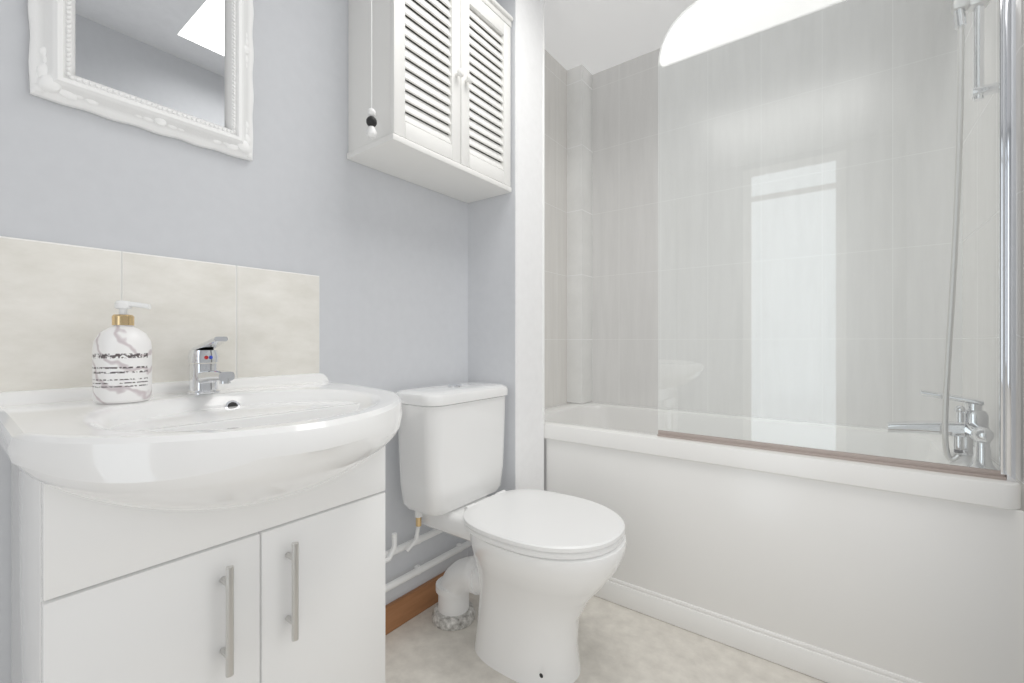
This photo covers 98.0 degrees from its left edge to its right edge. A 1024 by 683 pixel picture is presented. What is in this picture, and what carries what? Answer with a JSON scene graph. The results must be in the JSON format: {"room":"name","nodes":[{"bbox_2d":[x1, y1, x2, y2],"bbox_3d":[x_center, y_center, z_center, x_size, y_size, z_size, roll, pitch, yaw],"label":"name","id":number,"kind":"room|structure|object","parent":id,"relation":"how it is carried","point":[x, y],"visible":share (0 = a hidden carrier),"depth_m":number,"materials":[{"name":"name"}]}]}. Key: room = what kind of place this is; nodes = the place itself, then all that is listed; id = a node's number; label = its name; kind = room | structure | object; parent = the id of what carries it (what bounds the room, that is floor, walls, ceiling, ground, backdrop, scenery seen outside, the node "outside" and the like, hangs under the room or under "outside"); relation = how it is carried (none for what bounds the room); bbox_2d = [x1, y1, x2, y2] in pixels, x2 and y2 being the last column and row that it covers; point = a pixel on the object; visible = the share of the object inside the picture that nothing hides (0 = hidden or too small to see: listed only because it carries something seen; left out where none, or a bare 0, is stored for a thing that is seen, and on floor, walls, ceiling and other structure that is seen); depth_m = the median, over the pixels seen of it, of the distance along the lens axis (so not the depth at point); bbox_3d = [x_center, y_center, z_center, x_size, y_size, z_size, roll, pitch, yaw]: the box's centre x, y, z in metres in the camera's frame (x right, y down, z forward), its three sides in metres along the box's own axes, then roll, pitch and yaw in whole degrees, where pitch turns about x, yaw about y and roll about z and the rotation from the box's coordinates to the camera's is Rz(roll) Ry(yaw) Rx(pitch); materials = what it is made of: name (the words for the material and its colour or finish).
{"room":"bathroom","nodes":[
{"label":"bathroom","id":0,"kind":"room"},
{"bbox_2d":[0,0,467,682],"bbox_3d":[-0.616,-0.245,1.207,0.100,2.330,3.300,0,0,37],"label":"wall","id":1,"kind":"structure","parent":0,"point":[388,254],"depth_m":1.17,"materials":[{"name":"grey paint"}]},
{"bbox_2d":[28,0,253,160],"bbox_3d":[-0.738,-0.696,0.931,0.031,0.518,0.374,0,0,37],"label":"framed mirror","id":2,"kind":"object","parent":1,"relation":"attached to","point":[182,70],"visible":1,"depth_m":0.93,"materials":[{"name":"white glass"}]},
{"bbox_2d":[0,236,318,391],"bbox_3d":[-0.783,-0.047,0.892,0.008,0.268,0.840,0,0,37],"label":"wall tiles","id":3,"kind":"structure","parent":1,"relation":"attached to","point":[56,299],"depth_m":0.93,"materials":[{"name":"white tile"}]},
{"bbox_2d":[385,571,444,634],"bbox_3d":[-0.349,0.877,1.466,0.018,0.085,0.623,0,0,37],"label":"baseboard","id":4,"kind":"structure","parent":1,"relation":"attached to","point":[406,607],"depth_m":1.47,"materials":[{"name":"brown wood"}]},
{"bbox_2d":[385,529,471,592],"bbox_3d":[-0.324,0.682,1.444,0.047,0.184,0.624,0,0,37],"label":"pipes","id":5,"kind":"object","parent":1,"relation":"attached to","point":[417,570],"visible":0.38,"depth_m":1.46,"materials":[{"name":"white plastic"}]},
{"bbox_2d":[347,0,512,202],"bbox_3d":[-0.234,-0.843,1.434,0.237,0.622,0.529,0,0,37],"label":"upper cabinet","id":6,"kind":"object","parent":1,"relation":"attached to","point":[441,69],"depth_m":1.33,"materials":[{"name":"white wood"}]},
{"bbox_2d":[468,0,544,555],"bbox_3d":[-0.020,-0.245,1.726,0.234,2.330,0.188,0,0,37],"label":"wall","id":7,"kind":"structure","parent":0,"point":[506,232],"depth_m":1.65,"materials":[{"name":"white paint"}]},
{"bbox_2d":[545,50,569,407],"bbox_3d":[0.146,-0.245,2.137,0.010,2.330,0.678,0,0,37],"label":"wall tiles","id":8,"kind":"structure","parent":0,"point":[555,73],"depth_m":2.22,"materials":[{"name":"grey tile"}]},
{"bbox_2d":[567,64,591,403],"bbox_3d":[0.355,-0.547,2.333,0.090,1.726,0.115,0,0,37],"label":"wall column","id":9,"kind":"structure","parent":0,"point":[579,80],"depth_m":2.29,"materials":[{"name":"grey tile"}]},
{"bbox_2d":[385,592,826,682],"bbox_3d":[0.026,0.970,0.729,1.700,0.100,3.300,0,0,37],"label":"floor","id":10,"kind":"structure","parent":0,"point":[617,643],"depth_m":1.30,"materials":[{"name":"tile"}]},
{"bbox_2d":[0,337,402,682],"bbox_3d":[-0.495,0.455,0.837,0.532,0.928,0.608,0,0,37],"label":"vanity unit","id":11,"kind":"object","parent":10,"relation":"on","point":[217,526],"visible":0.98,"depth_m":0.72,"materials":[{"name":"white ceramic"}]},
{"bbox_2d":[92,300,151,403],"bbox_3d":[-0.700,0.017,0.801,0.081,0.180,0.081,0,0,-18],"label":"soap bottle","id":12,"kind":"object","parent":11,"relation":"on","point":[122,352],"visible":1,"depth_m":0.77,"materials":[{"name":"white plastic"}]},
{"bbox_2d":[396,382,625,682],"bbox_3d":[0.004,0.531,1.339,0.681,0.778,0.391,0,0,36],"label":"toilet","id":13,"kind":"object","parent":10,"relation":"on","point":[539,557],"visible":0.99,"depth_m":1.27,"materials":[{"name":"white ceramic"}]},
{"bbox_2d":[544,402,1023,682],"bbox_3d":[0.744,0.620,1.692,1.473,0.599,0.672,0,0,37],"label":"bathtub","id":14,"kind":"object","parent":10,"relation":"on","point":[829,570],"visible":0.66,"depth_m":1.25,"materials":[{"name":"white plastic"}]},
{"bbox_2d":[657,0,1021,481],"bbox_3d":[0.827,-0.391,1.260,0.826,1.418,0.023,0,0,37],"label":"screen","id":15,"kind":"object","parent":14,"relation":"on","point":[1010,11],"visible":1,"depth_m":1.02,"materials":[{"name":"clear glass"}]},
{"bbox_2d":[887,389,997,469],"bbox_3d":[1.170,0.227,1.229,0.203,0.183,0.234,0,0,37],"label":"mixer tap","id":16,"kind":"object","parent":14,"relation":"on","point":[971,433],"visible":0.95,"depth_m":1.17,"materials":[{"name":"silver metal"}]},
{"bbox_2d":[545,0,780,74],"bbox_3d":[0.721,-1.460,1.662,1.700,0.100,0.972,0,0,37],"label":"ceiling","id":17,"kind":"structure","parent":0,"point":[598,35],"depth_m":1.98,"materials":[{"name":"white paint"}]},
{"bbox_2d":[591,0,961,428],"bbox_3d":[0.949,-0.245,1.968,1.500,2.330,0.010,0,0,37],"label":"wall tiles","id":18,"kind":"structure","parent":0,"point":[807,148],"depth_m":1.83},
{"bbox_2d":[962,0,1023,510],"bbox_3d":[1.340,-0.245,1.246,0.010,2.330,0.680,0,0,37],"label":"wall tiles","id":19,"kind":"structure","parent":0,"point":[980,154],"depth_m":1.28,"materials":[{"name":"grey tile"}]},
{"bbox_2d":[942,0,998,460],"bbox_3d":[1.180,-0.463,1.154,0.148,1.559,0.100,0,0,37],"label":"shower hose","id":20,"kind":"object","parent":19,"relation":"attached to","point":[959,8],"visible":0.91,"depth_m":1.16,"materials":[{"name":"silver metal"}]},
{"bbox_3d":[-0.265,-1.460,0.339,1.700,0.100,2.328,0,0,37],"label":"ceiling","id":21,"kind":"structure","parent":0,"visible":0},
{"bbox_2d":[366,0,376,138],"bbox_3d":[-0.356,-0.963,1.129,0.064,0.892,0.064,0,0,37],"label":"pull cord","id":22,"kind":"object","parent":21,"relation":"hanging from","point":[371,121],"visible":1,"depth_m":1.12,"materials":[{"name":"white plastic"}]}
]}

